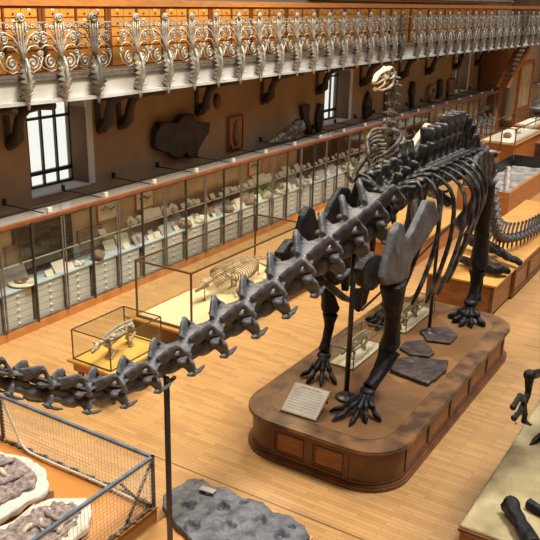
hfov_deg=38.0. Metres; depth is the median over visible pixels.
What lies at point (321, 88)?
bracket
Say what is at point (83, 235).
stone slab
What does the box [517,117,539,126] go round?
tray
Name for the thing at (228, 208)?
lump
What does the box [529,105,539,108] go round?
countertop
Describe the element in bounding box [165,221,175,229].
lump
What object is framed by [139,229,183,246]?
countertop
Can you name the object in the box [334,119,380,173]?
display case
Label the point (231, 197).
stone slab
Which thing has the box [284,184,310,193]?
countertop
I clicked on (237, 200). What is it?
plate
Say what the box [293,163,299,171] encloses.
plate
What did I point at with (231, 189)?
lump
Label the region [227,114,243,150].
wooden plaque
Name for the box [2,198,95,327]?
display case
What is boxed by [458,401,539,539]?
pedestal
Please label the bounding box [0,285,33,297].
countertop
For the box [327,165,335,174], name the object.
stone slab
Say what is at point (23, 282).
dish
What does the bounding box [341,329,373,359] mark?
skeleton
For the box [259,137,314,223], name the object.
display case
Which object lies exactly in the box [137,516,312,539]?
wooden platform
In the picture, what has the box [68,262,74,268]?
card
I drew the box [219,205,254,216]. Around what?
countertop
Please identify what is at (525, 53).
staircase
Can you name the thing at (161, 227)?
stone slab
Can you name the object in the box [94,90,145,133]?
bracket
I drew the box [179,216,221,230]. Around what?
countertop
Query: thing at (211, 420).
floor
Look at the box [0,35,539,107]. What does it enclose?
balcony ledge
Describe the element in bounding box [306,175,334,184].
countertop
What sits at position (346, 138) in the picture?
panel
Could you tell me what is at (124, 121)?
bracket
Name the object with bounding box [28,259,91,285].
countertop
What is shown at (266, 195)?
lump
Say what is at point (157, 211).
plate
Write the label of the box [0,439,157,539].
platform
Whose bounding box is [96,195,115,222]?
framed piece
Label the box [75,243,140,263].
countertop
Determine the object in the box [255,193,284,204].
countertop
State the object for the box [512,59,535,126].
door
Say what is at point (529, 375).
skeleton
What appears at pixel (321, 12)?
cabinet
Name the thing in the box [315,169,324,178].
stone slab
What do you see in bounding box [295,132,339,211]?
display case
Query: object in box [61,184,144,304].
display case
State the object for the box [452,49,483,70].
bracket
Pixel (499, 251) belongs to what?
fossil jaw
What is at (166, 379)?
support pole
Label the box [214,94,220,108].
boss
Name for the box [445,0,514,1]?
trim
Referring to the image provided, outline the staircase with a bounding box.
[496,45,532,87]
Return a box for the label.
[199,485,216,493]
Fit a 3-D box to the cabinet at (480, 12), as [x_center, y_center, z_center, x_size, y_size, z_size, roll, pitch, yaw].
[8.880,-10.936,34.510,0.670,1.220,1.700,13,22,30]
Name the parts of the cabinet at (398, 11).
board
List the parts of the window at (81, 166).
frame, sill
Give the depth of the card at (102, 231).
16.41 m
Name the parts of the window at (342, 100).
frame, sill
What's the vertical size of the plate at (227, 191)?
0.153 m
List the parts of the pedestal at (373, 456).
corner panel, panel, panel, corner panel, panel, panel, panel, panel, panel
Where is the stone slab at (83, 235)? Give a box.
[76,224,103,254]
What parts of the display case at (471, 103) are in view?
rail, panel, dark post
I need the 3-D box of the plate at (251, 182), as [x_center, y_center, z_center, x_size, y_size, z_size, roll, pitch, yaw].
[-0.501,-2.331,20.979,0.101,0.154,0.249,12,22,27]
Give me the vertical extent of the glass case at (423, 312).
0.278 m
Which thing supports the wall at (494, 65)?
attached to the wall at (128, 153)
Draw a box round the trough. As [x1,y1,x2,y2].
[456,154,539,215]
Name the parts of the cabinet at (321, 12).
board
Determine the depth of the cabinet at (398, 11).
27.70 m
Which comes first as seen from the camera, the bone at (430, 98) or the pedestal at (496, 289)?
the pedestal at (496, 289)
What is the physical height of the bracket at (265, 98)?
1.150 m
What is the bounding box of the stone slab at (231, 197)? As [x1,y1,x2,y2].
[225,181,238,201]
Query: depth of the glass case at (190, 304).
14.93 m
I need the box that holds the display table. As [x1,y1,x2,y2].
[67,332,149,404]
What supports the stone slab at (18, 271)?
on the display case at (17, 320)
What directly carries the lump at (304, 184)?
on the display case at (294, 200)
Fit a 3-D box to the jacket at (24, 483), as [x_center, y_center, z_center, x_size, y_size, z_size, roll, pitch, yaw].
[-3.821,2.545,9.649,2.262,0.273,1.610,13,22,30]
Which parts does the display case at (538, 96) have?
panel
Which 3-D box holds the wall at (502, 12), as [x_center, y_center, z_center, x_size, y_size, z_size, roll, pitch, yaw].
[0.036,-11.659,24.424,0.300,9.000,54.500,13,22,30]
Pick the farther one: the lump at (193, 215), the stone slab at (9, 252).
the lump at (193, 215)
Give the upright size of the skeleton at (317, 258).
3.658 m
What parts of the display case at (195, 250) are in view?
rail, panel, dark post, drawer, drawer, drawer, drawer, drawer, rail, frame rail, frame rail, drawer, drawer, drawer, drawer, drawer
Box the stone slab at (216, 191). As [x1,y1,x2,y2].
[207,186,222,205]
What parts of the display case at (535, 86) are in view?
panel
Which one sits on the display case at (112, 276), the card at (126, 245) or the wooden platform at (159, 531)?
the card at (126, 245)
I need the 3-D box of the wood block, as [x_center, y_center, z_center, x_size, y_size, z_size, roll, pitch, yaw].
[-2.659,2.757,9.469,0.100,0.055,0.220,-3,20,-13]
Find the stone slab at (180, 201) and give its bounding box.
[168,197,188,217]
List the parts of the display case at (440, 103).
rail, panel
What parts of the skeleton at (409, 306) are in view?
leg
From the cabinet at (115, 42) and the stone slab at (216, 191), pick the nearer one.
the cabinet at (115, 42)
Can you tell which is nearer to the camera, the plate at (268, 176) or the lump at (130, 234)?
the lump at (130, 234)
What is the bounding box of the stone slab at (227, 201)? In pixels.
[221,198,230,205]
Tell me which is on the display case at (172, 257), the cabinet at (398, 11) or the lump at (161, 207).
the lump at (161, 207)
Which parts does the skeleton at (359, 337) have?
leg, leg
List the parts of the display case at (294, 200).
rail, panel, dark post, drawer, drawer, drawer, drawer, drawer, rail, drawer, drawer, drawer, drawer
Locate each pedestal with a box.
[248,297,509,492]
[425,200,539,313]
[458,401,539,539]
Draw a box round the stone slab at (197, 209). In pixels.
[188,192,203,215]
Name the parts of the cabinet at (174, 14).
drawer, drawer, drawer, drawer, drawer, drawer, drawer, board, drawer, drawer, drawer, drawer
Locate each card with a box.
[44,269,54,276]
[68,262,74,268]
[98,228,106,235]
[122,242,130,248]
[147,234,154,239]
[153,231,160,237]
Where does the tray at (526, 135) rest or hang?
on the case at (523, 144)
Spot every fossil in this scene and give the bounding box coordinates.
[300,104,313,134]
[315,103,323,132]
[363,91,371,117]
[384,89,389,111]
[447,78,455,96]
[503,132,511,137]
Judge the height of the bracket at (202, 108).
1.150 m
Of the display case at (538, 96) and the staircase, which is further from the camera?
the display case at (538, 96)
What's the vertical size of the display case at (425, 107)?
2.270 m
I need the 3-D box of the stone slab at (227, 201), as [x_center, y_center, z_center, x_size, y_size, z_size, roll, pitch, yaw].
[-1.108,-1.701,20.171,0.143,0.215,0.404,9,21,22]
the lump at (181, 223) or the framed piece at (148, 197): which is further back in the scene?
the lump at (181, 223)
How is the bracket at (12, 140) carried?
attached to the wall at (128, 153)
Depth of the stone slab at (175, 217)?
18.47 m
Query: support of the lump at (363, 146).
on the display case at (349, 127)
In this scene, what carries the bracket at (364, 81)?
attached to the wall at (128, 153)
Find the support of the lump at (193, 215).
on the display case at (195, 250)
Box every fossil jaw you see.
[459,256,510,274]
[468,234,522,265]
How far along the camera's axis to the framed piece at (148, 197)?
17.58 m
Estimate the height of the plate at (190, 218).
0.193 m
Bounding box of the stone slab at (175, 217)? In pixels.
[163,212,181,224]
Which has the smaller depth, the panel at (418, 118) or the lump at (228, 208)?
the lump at (228, 208)
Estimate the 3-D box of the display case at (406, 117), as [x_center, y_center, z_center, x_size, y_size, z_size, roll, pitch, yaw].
[4.404,-4.665,28.571,1.255,2.270,1.552,13,22,30]
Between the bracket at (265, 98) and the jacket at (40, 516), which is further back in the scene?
the bracket at (265, 98)
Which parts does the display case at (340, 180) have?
rail, panel, dark post, drawer, drawer, rail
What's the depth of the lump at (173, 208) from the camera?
18.23 m
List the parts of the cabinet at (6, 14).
drawer, drawer, drawer, drawer, board, drawer, drawer, drawer, drawer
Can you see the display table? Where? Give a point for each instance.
(99, 358)
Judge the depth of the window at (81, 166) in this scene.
16.54 m
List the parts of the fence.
post, cord, rail, rail, cord, post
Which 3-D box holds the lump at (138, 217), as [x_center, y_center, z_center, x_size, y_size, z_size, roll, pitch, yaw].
[-2.855,-1.144,17.432,0.280,0.195,0.296,-5,20,-17]
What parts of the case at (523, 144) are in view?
glass frame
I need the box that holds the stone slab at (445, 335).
[423,327,457,344]
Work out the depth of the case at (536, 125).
34.59 m
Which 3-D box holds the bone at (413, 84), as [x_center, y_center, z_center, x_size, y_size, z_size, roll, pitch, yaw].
[5.567,-6.849,30.790,0.143,1.089,0.447,13,22,30]
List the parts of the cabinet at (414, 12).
board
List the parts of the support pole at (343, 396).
rod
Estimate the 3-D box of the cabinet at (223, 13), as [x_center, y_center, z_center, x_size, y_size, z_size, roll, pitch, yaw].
[-1.192,-5.900,19.305,0.670,1.220,1.700,13,22,30]
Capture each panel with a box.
[11,221,49,274]
[41,214,74,267]
[297,146,310,177]
[309,143,321,171]
[321,139,333,169]
[332,136,343,166]
[343,134,354,160]
[354,131,363,158]
[399,119,407,138]
[407,117,414,139]
[414,114,422,135]
[423,112,428,123]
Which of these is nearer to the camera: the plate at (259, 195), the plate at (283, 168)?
the plate at (259, 195)
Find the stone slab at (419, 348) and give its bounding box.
[399,340,433,357]
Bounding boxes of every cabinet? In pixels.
[0,5,44,74]
[41,9,109,71]
[108,6,163,66]
[164,9,210,60]
[211,9,251,57]
[251,9,286,53]
[286,9,317,51]
[317,7,344,48]
[345,9,369,46]
[368,9,391,44]
[389,9,410,42]
[409,9,428,41]
[427,9,444,39]
[443,10,459,38]
[459,10,473,36]
[471,8,485,36]
[484,10,497,34]
[534,140,539,157]
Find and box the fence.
[0,394,155,539]
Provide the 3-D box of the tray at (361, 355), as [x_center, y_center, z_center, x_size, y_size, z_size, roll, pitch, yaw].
[1.400,1.347,12.635,0.406,0.018,1.106,13,22,30]
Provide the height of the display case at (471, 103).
2.270 m
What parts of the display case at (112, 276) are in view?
rail, dark post, panel, drawer, drawer, drawer, drawer, drawer, rail, frame rail, frame rail, door handle, drawer, drawer, drawer, drawer, drawer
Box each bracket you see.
[0,107,18,115]
[2,101,56,150]
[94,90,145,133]
[116,87,165,130]
[194,78,239,116]
[260,70,303,104]
[315,65,355,94]
[359,59,397,86]
[398,55,433,79]
[425,51,458,75]
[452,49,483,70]
[474,48,490,66]
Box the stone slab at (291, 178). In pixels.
[283,174,296,185]
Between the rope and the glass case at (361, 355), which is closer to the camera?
the rope
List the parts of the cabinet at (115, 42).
drawer, drawer, drawer, drawer, drawer, drawer, drawer, drawer, board, drawer, drawer, drawer, drawer, drawer, drawer, drawer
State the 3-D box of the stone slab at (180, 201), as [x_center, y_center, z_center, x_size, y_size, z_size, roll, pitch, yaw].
[-2.183,-1.402,18.702,0.054,0.540,0.720,11,21,30]
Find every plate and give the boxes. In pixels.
[50,259,68,273]
[102,239,116,250]
[113,232,130,245]
[140,207,155,219]
[153,207,161,216]
[184,216,194,224]
[222,187,229,194]
[233,197,244,208]
[248,179,254,186]
[252,174,263,184]
[254,193,262,200]
[261,173,266,181]
[265,173,271,180]
[281,166,291,174]
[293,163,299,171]
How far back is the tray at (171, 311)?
15.03 m
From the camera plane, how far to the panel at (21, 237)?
14.98 m
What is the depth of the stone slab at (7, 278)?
14.50 m
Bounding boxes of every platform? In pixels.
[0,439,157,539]
[125,260,306,343]
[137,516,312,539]
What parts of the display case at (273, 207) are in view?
rail, panel, dark post, drawer, drawer, drawer, drawer, drawer, frame rail, rail, frame rail, drawer, drawer, drawer, drawer, drawer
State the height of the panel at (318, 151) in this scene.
0.975 m
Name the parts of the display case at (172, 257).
rail, panel, dark post, drawer, drawer, drawer, drawer, drawer, rail, frame rail, frame rail, door handle, drawer, drawer, drawer, drawer, drawer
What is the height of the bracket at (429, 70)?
1.150 m
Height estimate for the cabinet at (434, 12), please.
1.220 m
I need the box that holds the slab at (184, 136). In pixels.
[150,113,209,158]
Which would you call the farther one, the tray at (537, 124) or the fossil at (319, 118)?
the tray at (537, 124)
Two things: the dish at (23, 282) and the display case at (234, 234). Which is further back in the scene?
the display case at (234, 234)
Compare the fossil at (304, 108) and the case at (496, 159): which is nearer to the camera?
the fossil at (304, 108)
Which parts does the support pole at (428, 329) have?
rod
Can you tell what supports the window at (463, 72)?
in the wall at (128, 153)
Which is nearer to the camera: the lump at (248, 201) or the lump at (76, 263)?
the lump at (76, 263)
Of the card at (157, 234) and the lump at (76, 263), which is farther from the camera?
the card at (157, 234)
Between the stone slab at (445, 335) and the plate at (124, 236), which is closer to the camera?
the stone slab at (445, 335)
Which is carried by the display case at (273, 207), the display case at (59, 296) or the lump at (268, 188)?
the lump at (268, 188)
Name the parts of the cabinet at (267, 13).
drawer, drawer, board, drawer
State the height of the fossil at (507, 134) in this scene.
0.282 m
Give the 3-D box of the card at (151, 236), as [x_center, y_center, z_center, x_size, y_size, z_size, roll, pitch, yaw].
[-2.644,-0.731,17.415,0.074,0.111,0.171,16,24,36]
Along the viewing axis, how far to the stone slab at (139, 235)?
17.06 m
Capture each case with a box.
[0,214,39,344]
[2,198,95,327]
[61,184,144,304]
[71,306,161,371]
[112,172,186,283]
[134,214,296,328]
[156,162,224,265]
[195,154,258,249]
[230,144,288,235]
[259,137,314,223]
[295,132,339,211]
[311,125,360,192]
[329,321,383,370]
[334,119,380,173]
[354,114,398,163]
[373,110,415,146]
[395,107,430,147]
[400,292,435,333]
[406,102,444,122]
[420,98,457,124]
[434,95,468,113]
[446,92,480,123]
[458,89,490,139]
[466,127,502,177]
[469,87,500,137]
[479,113,539,160]
[513,109,539,129]
[528,81,539,118]
[533,79,539,104]
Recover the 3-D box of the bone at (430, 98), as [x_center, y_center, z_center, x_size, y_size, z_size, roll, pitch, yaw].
[6.681,-7.282,32.416,0.180,0.779,0.770,13,22,30]
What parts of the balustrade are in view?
rail moulding, handrail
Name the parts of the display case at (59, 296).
dark post, rail, panel, drawer, drawer, drawer, drawer, drawer, rail, frame rail, frame rail, door handle, drawer, drawer, drawer, drawer, drawer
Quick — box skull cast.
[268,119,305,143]
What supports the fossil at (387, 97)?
attached to the wall at (128, 153)
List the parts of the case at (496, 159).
glass frame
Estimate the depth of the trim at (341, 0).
36.08 m
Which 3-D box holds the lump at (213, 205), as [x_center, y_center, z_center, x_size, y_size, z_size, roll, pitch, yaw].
[-1.351,-1.504,19.661,0.346,0.270,0.358,-14,24,-37]
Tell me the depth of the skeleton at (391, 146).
17.41 m
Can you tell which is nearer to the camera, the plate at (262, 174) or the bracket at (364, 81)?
the plate at (262, 174)
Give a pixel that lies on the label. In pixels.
(202, 488)
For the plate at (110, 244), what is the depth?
16.66 m
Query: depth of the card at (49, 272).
15.03 m
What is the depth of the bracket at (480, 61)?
36.50 m
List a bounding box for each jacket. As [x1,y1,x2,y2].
[0,451,49,524]
[0,498,91,539]
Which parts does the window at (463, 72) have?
frame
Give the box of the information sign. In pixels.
[280,381,330,421]
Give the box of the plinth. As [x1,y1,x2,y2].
[359,207,460,265]
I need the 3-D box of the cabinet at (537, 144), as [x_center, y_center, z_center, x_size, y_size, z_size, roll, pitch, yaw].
[10.318,-4.020,28.605,1.160,1.300,1.360,13,22,30]
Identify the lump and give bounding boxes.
[73,260,84,266]
[90,249,104,259]
[126,216,136,225]
[128,232,139,243]
[135,214,146,222]
[160,206,170,215]
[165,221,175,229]
[167,203,177,212]
[177,219,192,227]
[187,198,195,206]
[188,213,198,218]
[194,215,203,223]
[201,206,214,215]
[210,204,222,212]
[225,205,234,212]
[228,186,237,192]
[244,197,255,205]
[248,193,254,198]
[254,188,263,196]
[262,192,272,199]
[264,185,271,191]
[274,185,281,189]
[274,189,282,194]
[296,179,306,187]
[302,178,310,184]
[360,144,365,149]
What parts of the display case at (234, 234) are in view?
rail, panel, dark post, drawer, drawer, drawer, drawer, drawer, frame rail, rail, frame rail, drawer, drawer, drawer, drawer, drawer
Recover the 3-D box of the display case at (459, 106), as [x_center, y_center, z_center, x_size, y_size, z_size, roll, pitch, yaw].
[8.396,-6.662,34.598,1.255,2.270,1.552,13,22,30]
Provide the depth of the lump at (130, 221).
17.08 m
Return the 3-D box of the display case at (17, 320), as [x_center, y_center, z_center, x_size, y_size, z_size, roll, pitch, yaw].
[-5.178,0.126,14.106,1.255,2.270,1.552,13,22,30]
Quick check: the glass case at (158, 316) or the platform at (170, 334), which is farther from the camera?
the platform at (170, 334)
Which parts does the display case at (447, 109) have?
rail, panel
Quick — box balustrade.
[0,0,539,110]
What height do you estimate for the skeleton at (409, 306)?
0.341 m
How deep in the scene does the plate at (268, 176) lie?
21.67 m
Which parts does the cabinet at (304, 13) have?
drawer, drawer, board, drawer, drawer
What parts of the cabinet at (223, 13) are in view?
drawer, drawer, drawer, drawer, board, drawer, drawer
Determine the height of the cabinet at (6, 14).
1.220 m
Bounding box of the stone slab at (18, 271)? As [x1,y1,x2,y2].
[7,263,28,280]
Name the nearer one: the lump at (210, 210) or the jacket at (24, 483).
the jacket at (24, 483)
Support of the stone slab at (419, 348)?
on the pedestal at (373, 456)
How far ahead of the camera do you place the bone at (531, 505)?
8.94 m
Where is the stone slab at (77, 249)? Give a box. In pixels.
[73,242,89,258]
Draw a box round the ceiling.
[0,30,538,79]
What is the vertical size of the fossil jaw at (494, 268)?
0.254 m
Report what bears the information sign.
on the pedestal at (373, 456)
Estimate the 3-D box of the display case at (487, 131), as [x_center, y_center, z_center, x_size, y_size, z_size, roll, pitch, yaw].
[9.993,-7.460,37.009,1.255,2.270,1.552,13,22,30]
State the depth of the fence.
9.34 m
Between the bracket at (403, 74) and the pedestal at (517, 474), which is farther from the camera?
the bracket at (403, 74)
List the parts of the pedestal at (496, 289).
panel, panel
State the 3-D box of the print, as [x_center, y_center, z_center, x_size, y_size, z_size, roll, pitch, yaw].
[0.491,1.790,10.846,0.450,0.003,0.368,12,52,28]
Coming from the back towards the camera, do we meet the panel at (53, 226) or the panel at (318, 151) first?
the panel at (318, 151)
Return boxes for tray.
[139,261,266,326]
[330,340,378,368]
[400,306,433,332]
[482,127,539,143]
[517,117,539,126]
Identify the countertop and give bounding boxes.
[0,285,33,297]
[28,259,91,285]
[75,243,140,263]
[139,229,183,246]
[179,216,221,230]
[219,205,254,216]
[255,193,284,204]
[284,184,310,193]
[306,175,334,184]
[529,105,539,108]
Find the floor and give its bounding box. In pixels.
[0,117,539,539]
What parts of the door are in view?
panel, pane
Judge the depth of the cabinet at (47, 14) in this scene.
14.93 m
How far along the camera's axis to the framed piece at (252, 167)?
21.12 m
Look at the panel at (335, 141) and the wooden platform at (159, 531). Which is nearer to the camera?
the wooden platform at (159, 531)
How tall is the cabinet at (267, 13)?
1.220 m
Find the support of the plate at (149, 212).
on the display case at (172, 257)
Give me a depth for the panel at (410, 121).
29.95 m
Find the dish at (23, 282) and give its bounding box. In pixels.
[8,277,34,287]
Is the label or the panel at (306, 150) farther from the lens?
the panel at (306, 150)
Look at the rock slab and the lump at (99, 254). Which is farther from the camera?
the lump at (99, 254)
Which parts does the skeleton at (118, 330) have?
leg, leg, leg, leg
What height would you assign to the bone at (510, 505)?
0.230 m
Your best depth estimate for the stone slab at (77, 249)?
16.11 m
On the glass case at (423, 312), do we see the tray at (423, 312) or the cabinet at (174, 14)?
the tray at (423, 312)
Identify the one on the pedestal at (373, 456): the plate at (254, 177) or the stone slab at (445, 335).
the stone slab at (445, 335)
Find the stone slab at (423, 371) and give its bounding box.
[390,356,447,385]
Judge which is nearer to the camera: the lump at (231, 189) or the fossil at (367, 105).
the lump at (231, 189)
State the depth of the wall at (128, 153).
20.40 m
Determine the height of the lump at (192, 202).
0.194 m
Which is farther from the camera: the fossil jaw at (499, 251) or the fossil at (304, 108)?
the fossil at (304, 108)
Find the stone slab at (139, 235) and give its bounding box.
[131,232,145,245]
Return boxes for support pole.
[162,375,175,539]
[335,253,356,402]
[419,187,448,335]
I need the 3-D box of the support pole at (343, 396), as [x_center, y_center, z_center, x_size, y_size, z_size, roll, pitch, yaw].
[1.115,0.751,10.871,0.320,2.292,0.320,13,22,30]
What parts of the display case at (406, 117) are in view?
rail, panel, rail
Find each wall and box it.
[0,31,539,215]
[161,0,512,29]
[479,46,507,131]
[506,0,539,30]
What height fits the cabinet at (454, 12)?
1.220 m
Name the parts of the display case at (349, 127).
rail, panel, dark post, rail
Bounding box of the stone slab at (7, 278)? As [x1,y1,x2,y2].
[1,269,11,287]
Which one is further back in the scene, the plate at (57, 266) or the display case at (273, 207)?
the display case at (273, 207)
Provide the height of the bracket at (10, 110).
1.150 m
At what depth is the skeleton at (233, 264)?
15.65 m
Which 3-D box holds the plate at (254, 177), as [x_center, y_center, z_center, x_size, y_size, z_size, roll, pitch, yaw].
[-0.328,-2.460,21.268,0.146,0.222,0.358,16,24,37]
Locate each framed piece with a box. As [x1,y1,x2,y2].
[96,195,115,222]
[135,184,153,211]
[248,155,260,176]
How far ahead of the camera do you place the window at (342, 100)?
26.45 m
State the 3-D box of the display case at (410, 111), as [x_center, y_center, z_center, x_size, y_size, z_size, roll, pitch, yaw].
[5.202,-5.065,29.777,1.255,2.270,1.552,13,22,30]
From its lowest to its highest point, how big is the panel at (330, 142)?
0.975 m
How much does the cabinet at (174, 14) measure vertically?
1.220 m
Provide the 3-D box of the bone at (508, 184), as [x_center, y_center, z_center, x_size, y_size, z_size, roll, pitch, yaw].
[7.298,-2.525,24.193,0.174,0.199,1.475,7,20,17]
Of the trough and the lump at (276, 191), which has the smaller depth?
the lump at (276, 191)
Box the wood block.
[45,491,53,499]
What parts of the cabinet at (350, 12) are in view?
board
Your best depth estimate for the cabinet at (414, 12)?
28.66 m
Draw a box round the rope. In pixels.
[0,398,143,504]
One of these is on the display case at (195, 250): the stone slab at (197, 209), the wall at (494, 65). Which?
the stone slab at (197, 209)
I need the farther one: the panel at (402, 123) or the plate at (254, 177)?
the panel at (402, 123)
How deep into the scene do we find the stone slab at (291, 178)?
22.80 m
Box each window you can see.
[26,95,95,198]
[323,63,353,125]
[455,53,471,92]
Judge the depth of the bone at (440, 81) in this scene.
33.17 m
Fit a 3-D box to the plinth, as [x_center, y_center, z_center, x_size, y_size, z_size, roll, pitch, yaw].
[3.667,-0.922,20.287,1.600,0.600,3.900,13,22,30]
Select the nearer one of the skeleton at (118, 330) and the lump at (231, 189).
the skeleton at (118, 330)
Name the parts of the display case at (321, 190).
panel, rail, dark post, drawer, drawer, drawer, drawer, drawer, rail, drawer, drawer, drawer, drawer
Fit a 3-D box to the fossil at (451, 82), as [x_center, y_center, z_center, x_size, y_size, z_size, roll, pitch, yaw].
[7.948,-7.998,34.399,0.146,0.798,0.790,13,22,30]
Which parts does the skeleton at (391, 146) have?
arm, shoulder blade, shoulder blade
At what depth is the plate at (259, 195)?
20.99 m
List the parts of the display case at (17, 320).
panel, rail, door handle, frame rail, rail, drawer, drawer, drawer, frame rail, drawer, drawer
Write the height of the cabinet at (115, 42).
1.220 m
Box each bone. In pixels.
[409,81,415,108]
[427,84,436,102]
[436,79,442,98]
[500,495,539,539]
[504,182,509,191]
[525,498,539,514]
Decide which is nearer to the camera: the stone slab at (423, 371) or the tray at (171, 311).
the stone slab at (423, 371)
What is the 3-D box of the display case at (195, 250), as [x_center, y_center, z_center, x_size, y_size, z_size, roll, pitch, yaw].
[-1.984,-1.471,18.928,1.255,2.270,1.552,13,22,30]
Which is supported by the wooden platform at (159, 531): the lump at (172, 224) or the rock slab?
the rock slab
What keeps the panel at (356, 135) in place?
on the display case at (349, 127)
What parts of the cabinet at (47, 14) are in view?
drawer, drawer, drawer, drawer, drawer, drawer, drawer, drawer, board, drawer, drawer, drawer, drawer, drawer, drawer, drawer, drawer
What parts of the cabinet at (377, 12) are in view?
board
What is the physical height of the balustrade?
1.800 m
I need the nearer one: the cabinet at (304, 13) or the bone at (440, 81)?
the cabinet at (304, 13)
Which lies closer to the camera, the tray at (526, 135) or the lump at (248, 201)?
the lump at (248, 201)
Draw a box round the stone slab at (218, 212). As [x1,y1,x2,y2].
[213,206,222,215]
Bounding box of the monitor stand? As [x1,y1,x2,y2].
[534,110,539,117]
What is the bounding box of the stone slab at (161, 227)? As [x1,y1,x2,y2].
[158,222,172,235]
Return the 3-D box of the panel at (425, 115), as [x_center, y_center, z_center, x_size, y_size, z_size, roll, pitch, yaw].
[6.167,-5.779,31.226,0.039,0.975,0.780,11,21,30]
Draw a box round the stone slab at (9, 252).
[0,245,18,269]
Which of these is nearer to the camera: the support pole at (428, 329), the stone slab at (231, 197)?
the support pole at (428, 329)
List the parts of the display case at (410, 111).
rail, panel, dark post, rail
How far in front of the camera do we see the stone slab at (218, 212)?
19.47 m
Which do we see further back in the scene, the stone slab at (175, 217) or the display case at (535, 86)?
the display case at (535, 86)
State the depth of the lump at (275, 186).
21.95 m
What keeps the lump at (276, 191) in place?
on the display case at (273, 207)
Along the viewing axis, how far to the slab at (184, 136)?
18.80 m
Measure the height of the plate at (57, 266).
0.211 m
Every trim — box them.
[92,430,363,539]
[341,0,515,3]
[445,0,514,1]
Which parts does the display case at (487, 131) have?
panel, dark post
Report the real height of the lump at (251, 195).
0.222 m
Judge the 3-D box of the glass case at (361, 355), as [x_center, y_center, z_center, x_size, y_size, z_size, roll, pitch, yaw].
[1.403,1.201,12.584,0.434,0.328,1.134,13,22,30]
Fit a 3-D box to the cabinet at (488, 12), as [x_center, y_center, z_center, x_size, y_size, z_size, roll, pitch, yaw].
[9.795,-11.394,35.892,0.670,1.220,1.700,13,22,30]
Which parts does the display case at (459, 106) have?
rail, panel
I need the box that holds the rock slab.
[162,479,309,539]
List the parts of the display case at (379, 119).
rail, panel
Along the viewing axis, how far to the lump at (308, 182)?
22.81 m
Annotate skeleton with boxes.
[0,111,539,425]
[90,318,135,359]
[194,251,274,300]
[338,66,435,226]
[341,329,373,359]
[401,298,424,325]
[510,368,539,444]
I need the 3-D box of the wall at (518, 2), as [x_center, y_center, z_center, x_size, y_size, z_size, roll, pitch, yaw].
[22.694,-14.974,42.414,19.500,13.500,0.300,13,22,30]
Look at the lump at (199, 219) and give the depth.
18.68 m
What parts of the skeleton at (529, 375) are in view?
arm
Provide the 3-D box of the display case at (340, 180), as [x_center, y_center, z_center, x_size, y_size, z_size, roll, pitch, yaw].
[2.008,-3.468,24.955,1.255,2.270,1.552,13,22,30]
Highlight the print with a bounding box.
[287,386,321,414]
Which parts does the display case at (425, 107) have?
rail, panel, rail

